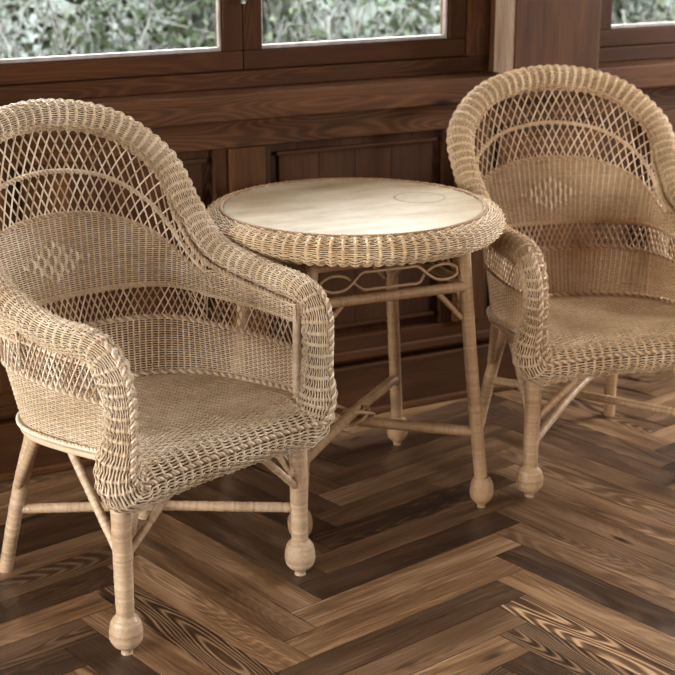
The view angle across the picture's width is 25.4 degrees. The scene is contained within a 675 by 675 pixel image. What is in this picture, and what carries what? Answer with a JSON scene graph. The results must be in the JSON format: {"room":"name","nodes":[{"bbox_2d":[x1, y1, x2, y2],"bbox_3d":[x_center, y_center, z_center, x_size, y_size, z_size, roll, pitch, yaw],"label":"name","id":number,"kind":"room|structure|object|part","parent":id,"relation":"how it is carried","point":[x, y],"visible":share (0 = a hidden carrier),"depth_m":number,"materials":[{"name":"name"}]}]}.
{"room":"sunroom","nodes":[
{"label":"sunroom","id":0,"kind":"room"},
{"bbox_2d":[0,369,674,674],"bbox_3d":[0.161,1.146,1.397,8.000,0.020,5.615,-9,19,-26],"label":"floor","id":1,"kind":"structure","parent":0,"point":[407,575],"depth_m":3.41,"materials":[{"name":"brown wood"}]},
{"bbox_2d":[0,98,337,655],"bbox_3d":[-0.439,0.039,3.199,0.686,1.030,0.650,16,23,41],"label":"wicker armchair","id":2,"kind":"object","parent":1,"relation":"on","point":[132,483],"visible":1,"depth_m":3.24,"materials":[{"name":"wicker"}]},
{"bbox_3d":[-0.694,0.344,3.291,0.139,0.393,0.034,7,18,20],"label":"leg","id":3,"kind":"part","parent":2,"relation":"part of","materials":[{"name":"wicker"}]},
{"bbox_3d":[-0.558,-0.229,3.235,0.265,0.234,0.534,16,23,41],"label":"braided trim","id":4,"kind":"part","parent":2,"relation":"part of","materials":[{"name":"wicker"}]},
{"bbox_3d":[-0.553,-0.177,3.246,0.251,0.150,0.525,16,23,41],"label":"braided trim","id":5,"kind":"part","parent":2,"relation":"part of","materials":[{"name":"wicker"}]},
{"bbox_3d":[-0.422,0.425,2.950,0.042,0.277,0.042,16,23,41],"label":"leg","id":6,"kind":"part","parent":2,"relation":"part of","materials":[{"name":"wicker"}]},
{"bbox_3d":[-0.422,0.593,2.999,0.069,0.084,0.068,16,23,41],"label":"foot knob","id":7,"kind":"part","parent":2,"relation":"part of","materials":[{"name":"wood"}]},
{"bbox_3d":[-0.435,-0.037,3.171,0.510,0.013,0.519,16,23,41],"label":"braided trim","id":8,"kind":"part","parent":2,"relation":"part of","materials":[{"name":"wicker"}]},
{"bbox_3d":[-0.429,0.030,3.186,0.495,0.017,0.532,16,23,41],"label":"braided trim","id":9,"kind":"part","parent":2,"relation":"part of","materials":[{"name":"wicker"}]},
{"bbox_3d":[-0.445,-0.123,3.154,0.541,0.183,0.516,16,23,41],"label":"woven panel","id":10,"kind":"part","parent":2,"relation":"part of","materials":[{"name":"wicker"}]},
{"bbox_3d":[-0.447,0.267,3.537,0.034,0.394,0.140,-7,19,-22],"label":"leg","id":11,"kind":"part","parent":2,"relation":"part of","materials":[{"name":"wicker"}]},
{"bbox_3d":[-0.451,-0.238,3.124,0.555,0.359,0.526,16,23,41],"label":"braided trim","id":12,"kind":"part","parent":2,"relation":"part of","materials":[{"name":"wicker"}]},
{"bbox_3d":[-0.426,0.096,3.204,0.492,0.143,0.525,16,23,41],"label":"woven panel","id":13,"kind":"part","parent":2,"relation":"part of","materials":[{"name":"wicker"}]},
{"bbox_3d":[-0.415,0.140,3.206,0.456,0.047,0.519,16,23,41],"label":"braided trim","id":14,"kind":"part","parent":2,"relation":"part of","materials":[{"name":"wicker"}]},
{"bbox_3d":[-0.420,0.140,3.211,0.470,0.051,0.547,16,23,41],"label":"braided trim","id":15,"kind":"part","parent":2,"relation":"part of","materials":[{"name":"wicker"}]},
{"bbox_3d":[-0.402,0.149,3.196,0.490,0.040,0.517,16,23,41],"label":"seat","id":16,"kind":"part","parent":2,"relation":"part of","materials":[{"name":"wicker"}]},
{"bbox_3d":[-0.218,0.092,2.992,0.073,0.301,0.573,16,23,41],"label":"braided trim","id":17,"kind":"part","parent":2,"relation":"part of","materials":[{"name":"wicker"}]},
{"bbox_3d":[-0.247,0.271,3.078,0.026,0.021,0.471,16,23,41],"label":"rail","id":18,"kind":"part","parent":2,"relation":"part of","materials":[{"name":"wicker"}]},
{"bbox_3d":[-0.086,0.321,3.285,0.042,0.277,0.042,16,23,41],"label":"leg","id":19,"kind":"part","parent":2,"relation":"part of","materials":[{"name":"wicker"}]},
{"bbox_3d":[-0.083,0.487,3.337,0.069,0.084,0.068,16,23,41],"label":"foot knob","id":20,"kind":"part","parent":2,"relation":"part of","materials":[{"name":"wood"}]},
{"bbox_2d":[204,177,505,535],"bbox_3d":[0.038,0.031,3.700,0.730,0.738,0.729,-11,20,-31],"label":"table","id":21,"kind":"object","parent":1,"relation":"on","point":[322,225],"visible":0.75,"depth_m":3.53,"materials":[{"name":"beige wicker"}]},
{"bbox_3d":[-0.247,-0.007,3.796,0.092,0.608,0.034,4,18,14],"label":"leg","id":22,"kind":"part","parent":21,"relation":"part of","materials":[{"name":"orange wicker"}]},
{"bbox_3d":[-0.142,-0.208,3.540,0.025,0.025,0.378,-8,19,-23],"label":"rail","id":23,"kind":"part","parent":21,"relation":"part of","materials":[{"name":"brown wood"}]},
{"bbox_3d":[-0.087,0.438,3.501,0.058,0.080,0.059,-8,19,-23],"label":"foot knob","id":24,"kind":"part","parent":21,"relation":"part of","materials":[{"name":"beige wood"}]},
{"bbox_3d":[-0.072,0.108,3.428,0.034,0.608,0.092,9,19,26],"label":"leg","id":25,"kind":"part","parent":21,"relation":"part of","materials":[{"name":"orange wicker"}]},
{"bbox_3d":[0.120,-0.178,3.446,0.378,0.025,0.025,-8,19,-23],"label":"rail","id":26,"kind":"part","parent":21,"relation":"part of","materials":[{"name":"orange wicker"}]},
{"bbox_3d":[0.148,-0.060,3.967,0.034,0.608,0.092,9,19,26],"label":"leg","id":27,"kind":"part","parent":21,"relation":"part of","materials":[{"name":"orange wicker"}]},
{"bbox_3d":[0.123,-0.097,3.464,0.394,0.027,0.027,-8,19,-23],"label":"rail","id":28,"kind":"part","parent":21,"relation":"part of","materials":[{"name":"orange wicker"}]},
{"bbox_3d":[0.163,0.253,4.095,0.058,0.080,0.059,-8,19,-23],"label":"foot knob","id":29,"kind":"part","parent":21,"relation":"part of","materials":[{"name":"beige wood"}]},
{"bbox_3d":[0.225,-0.178,3.723,0.027,0.027,0.394,-8,19,-23],"label":"rail","id":30,"kind":"part","parent":21,"relation":"part of","materials":[{"name":"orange wicker"}]},
{"bbox_3d":[0.323,0.054,3.599,0.092,0.608,0.034,4,18,13],"label":"leg","id":31,"kind":"part","parent":21,"relation":"part of","materials":[{"name":"orange wicker"}]},
{"bbox_3d":[0.355,0.379,3.692,0.058,0.080,0.059,-8,19,-23],"label":"foot knob","id":32,"kind":"part","parent":21,"relation":"part of","materials":[{"name":"beige wood"}]},
{"bbox_2d":[446,64,674,497],"bbox_3d":[0.650,-0.171,3.916,0.650,1.003,0.686,-5,18,-14],"label":"wicker armchair","id":33,"kind":"object","parent":1,"relation":"on","point":[537,354],"visible":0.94,"depth_m":4.01,"materials":[{"name":"wicker"}]},
{"bbox_3d":[0.430,0.087,4.132,0.034,0.383,0.139,-13,21,-36],"label":"leg","id":34,"kind":"part","parent":33,"relation":"part of","materials":[{"name":"wicker"}]},
{"bbox_3d":[0.480,0.358,3.753,0.068,0.082,0.069,-5,18,-14],"label":"foot knob","id":35,"kind":"part","parent":33,"relation":"part of","materials":[{"name":"wood"}]},
{"bbox_3d":[0.482,0.196,3.705,0.042,0.270,0.042,-5,18,-14],"label":"leg","id":36,"kind":"part","parent":33,"relation":"part of","materials":[{"name":"wicker"}]},
{"bbox_3d":[0.607,-0.446,3.997,0.534,0.228,0.265,-5,18,-14],"label":"braided trim","id":37,"kind":"part","parent":33,"relation":"part of","materials":[{"name":"wicker"}]},
{"bbox_3d":[0.645,-0.442,3.848,0.526,0.350,0.555,-5,18,-14],"label":"braided trim","id":38,"kind":"part","parent":33,"relation":"part of","materials":[{"name":"wicker"}]},
{"bbox_3d":[0.609,-0.394,4.006,0.525,0.146,0.251,-5,18,-14],"label":"braided trim","id":39,"kind":"part","parent":33,"relation":"part of","materials":[{"name":"wicker"}]},
{"bbox_3d":[0.648,-0.330,3.875,0.516,0.178,0.541,-5,18,-14],"label":"woven panel","id":40,"kind":"part","parent":33,"relation":"part of","materials":[{"name":"wicker"}]},
{"bbox_3d":[0.653,-0.178,3.900,0.532,0.016,0.495,-5,18,-14],"label":"braided trim","id":41,"kind":"part","parent":33,"relation":"part of","materials":[{"name":"wicker"}]},
{"bbox_3d":[0.651,-0.244,3.887,0.519,0.012,0.510,-5,18,-14],"label":"braided trim","id":42,"kind":"part","parent":33,"relation":"part of","materials":[{"name":"wicker"}]},
{"bbox_3d":[0.654,-0.114,3.916,0.525,0.140,0.492,-5,18,-14],"label":"woven panel","id":43,"kind":"part","parent":33,"relation":"part of","materials":[{"name":"wicker"}]},
{"bbox_3d":[0.657,-0.070,3.921,0.547,0.050,0.470,-5,18,-14],"label":"braided trim","id":44,"kind":"part","parent":33,"relation":"part of","materials":[{"name":"wicker"}]},
{"bbox_3d":[0.658,-0.070,3.914,0.519,0.046,0.456,-5,18,-14],"label":"braided trim","id":45,"kind":"part","parent":33,"relation":"part of","materials":[{"name":"wicker"}]},
{"bbox_3d":[0.663,-0.059,3.900,0.517,0.038,0.490,-5,18,-14],"label":"seat","id":46,"kind":"part","parent":33,"relation":"part of","materials":[{"name":"wicker"}]},
{"bbox_3d":[0.729,-0.093,3.630,0.573,0.293,0.073,-5,18,-14],"label":"braided trim","id":47,"kind":"part","parent":33,"relation":"part of","materials":[{"name":"wicker"}]},
{"bbox_3d":[0.775,0.059,4.221,0.034,0.384,0.140,2,17,7],"label":"leg","id":48,"kind":"part","parent":33,"relation":"part of","materials":[{"name":"wicker"}]},
{"bbox_3d":[0.719,0.079,3.725,0.471,0.021,0.026,-5,18,-14],"label":"rail","id":49,"kind":"part","parent":33,"relation":"part of","materials":[{"name":"wicker"}]},
{"bbox_2d":[10,0,674,418],"bbox_3d":[-1.168,-0.844,3.462,8.000,2.550,0.160,-9,19,-26],"label":"panel molding","id":50,"kind":"structure","parent":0,"point":[206,166],"depth_m":4.16,"materials":[{"name":"brown wood"}]},
{"bbox_2d":[0,0,489,103],"bbox_3d":[-0.633,-1.258,3.612,2.354,1.348,0.110,-9,19,-26],"label":"window","id":51,"kind":"structure","parent":50,"relation":"in","point":[240,58],"depth_m":3.94,"materials":[{"name":"brown wood"}]},
{"bbox_3d":[-0.671,-1.241,3.593,0.924,1.238,0.055,-9,19,-26],"label":"sash","id":52,"kind":"part","parent":51,"relation":"part of","materials":[{"name":"brown wood"}]},
{"bbox_3d":[0.046,-1.352,3.948,0.688,1.238,0.055,-9,19,-26],"label":"sash","id":53,"kind":"part","parent":51,"relation":"part of","materials":[{"name":"brown wood"}]},
{"bbox_2d":[0,304,656,481],"bbox_3d":[-1.111,0.313,3.709,8.000,0.196,0.030,-9,19,-26],"label":"trim","id":54,"kind":"structure","parent":50,"relation":"attached to","point":[11,410],"depth_m":4.32,"materials":[{"name":"brown wood"}]},
{"bbox_2d":[0,86,674,419],"bbox_3d":[-1.121,-0.095,3.602,8.000,0.722,0.040,-9,19,-26],"label":"wall paneling","id":55,"kind":"structure","parent":50,"relation":"attached to","point":[240,158],"depth_m":4.11,"materials":[{"name":"brown wood"}]},
{"bbox_2d":[0,58,674,139],"bbox_3d":[-1.125,-0.476,3.490,8.000,0.069,0.123,-9,19,-26],"label":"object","id":56,"kind":"structure","parent":50,"relation":"attached to","point":[304,99],"depth_m":3.97,"materials":[{"name":"brown wood"}]},
{"bbox_2d":[0,311,674,473],"bbox_3d":[-1.121,0.329,3.733,8.000,0.150,0.042,-9,19,-26],"label":"baseboard","id":57,"kind":"structure","parent":50,"relation":"attached to","point":[440,371],"depth_m":4.34,"materials":[{"name":"brown wood"}]},
{"bbox_2d":[494,0,515,72],"bbox_3d":[0.464,-1.512,4.010,0.009,1.598,0.108,-9,19,-26],"label":"trim","id":58,"kind":"structure","parent":50,"relation":"attached to","point":[505,9],"depth_m":4.20,"materials":[{"name":"brown wood"}]},
{"bbox_2d":[513,0,600,69],"bbox_3d":[0.593,-1.536,4.085,0.291,1.598,0.134,-9,19,-26],"label":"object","id":59,"kind":"structure","parent":50,"relation":"attached to","point":[551,32],"depth_m":4.23,"materials":[{"name":"brown wood"}]},
{"bbox_2d":[598,0,674,62],"bbox_3d":[1.410,-1.574,4.628,1.599,1.348,0.100,-9,19,-26],"label":"window","id":60,"kind":"structure","parent":50,"relation":"in","point":[654,40],"depth_m":4.51,"materials":[{"name":"brown wood"}]},
{"label":"outside","id":61,"kind":"structure","parent":0,"visible":0},
{"bbox_2d":[0,0,674,58],"bbox_3d":[-2.420,-4.682,12.535,24.000,6.580,18.050,-9,19,-26],"label":"ground","id":62,"kind":"structure","parent":61,"point":[32,37],"depth_m":11.23,"materials":[{"name":"green plant"}]},
{"bbox_2d":[0,9,58,58],"bbox_3d":[-1.743,-0.389,6.240,1.574,2.163,1.465,6,18,17],"label":"shrub","id":63,"kind":"object","parent":62,"relation":"on","point":[5,52],"visible":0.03,"depth_m":6.19,"materials":[{"name":"green plant"}]},
{"bbox_2d":[0,0,89,57],"bbox_3d":[-2.498,-1.705,8.519,2.280,2.671,2.309,6,18,19],"label":"shrub","id":64,"kind":"object","parent":62,"relation":"on","point":[9,6],"visible":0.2,"depth_m":8.57,"materials":[{"name":"green plant"}]},
{"bbox_2d":[0,0,215,58],"bbox_3d":[-1.032,-0.689,6.879,1.481,2.204,1.581,2,17,6],"label":"shrub","id":65,"kind":"object","parent":62,"relation":"on","point":[94,40],"visible":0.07,"depth_m":6.49,"materials":[{"name":"green plant"}]},
{"bbox_2d":[25,0,399,54],"bbox_3d":[-0.681,-1.880,9.173,2.341,2.576,2.169,-1,17,-3],"label":"shrub","id":66,"kind":"object","parent":62,"relation":"on","point":[194,19],"visible":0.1,"depth_m":8.88,"materials":[{"name":"green plant"}]},
{"bbox_2d":[262,0,435,43],"bbox_3d":[-0.033,-0.749,6.837,1.354,2.184,1.408,1,17,5],"label":"shrub","id":67,"kind":"object","parent":62,"relation":"on","point":[394,24],"visible":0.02,"depth_m":6.54,"materials":[{"name":"green plant"}]},
{"bbox_2d":[375,0,440,35],"bbox_3d":[0.771,-0.865,7.315,1.544,2.138,1.331,-6,18,-18],"label":"shrub","id":68,"kind":"object","parent":62,"relation":"on","point":[425,12],"visible":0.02,"depth_m":7.00,"materials":[{"name":"green plant"}]},
{"bbox_2d":[401,0,674,24],"bbox_3d":[1.370,-1.874,9.554,2.188,2.456,2.326,14,22,38],"label":"shrub","id":69,"kind":"object","parent":62,"relation":"on","point":[617,16],"visible":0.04,"depth_m":9.22,"materials":[{"name":"green plant"}]},
{"bbox_2d":[617,0,674,23],"bbox_3d":[1.797,-0.744,7.472,1.484,2.212,1.739,-6,18,-19],"label":"shrub","id":70,"kind":"object","parent":62,"relation":"on","point":[627,14],"visible":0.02,"depth_m":7.23,"materials":[{"name":"green plant"}]}
]}

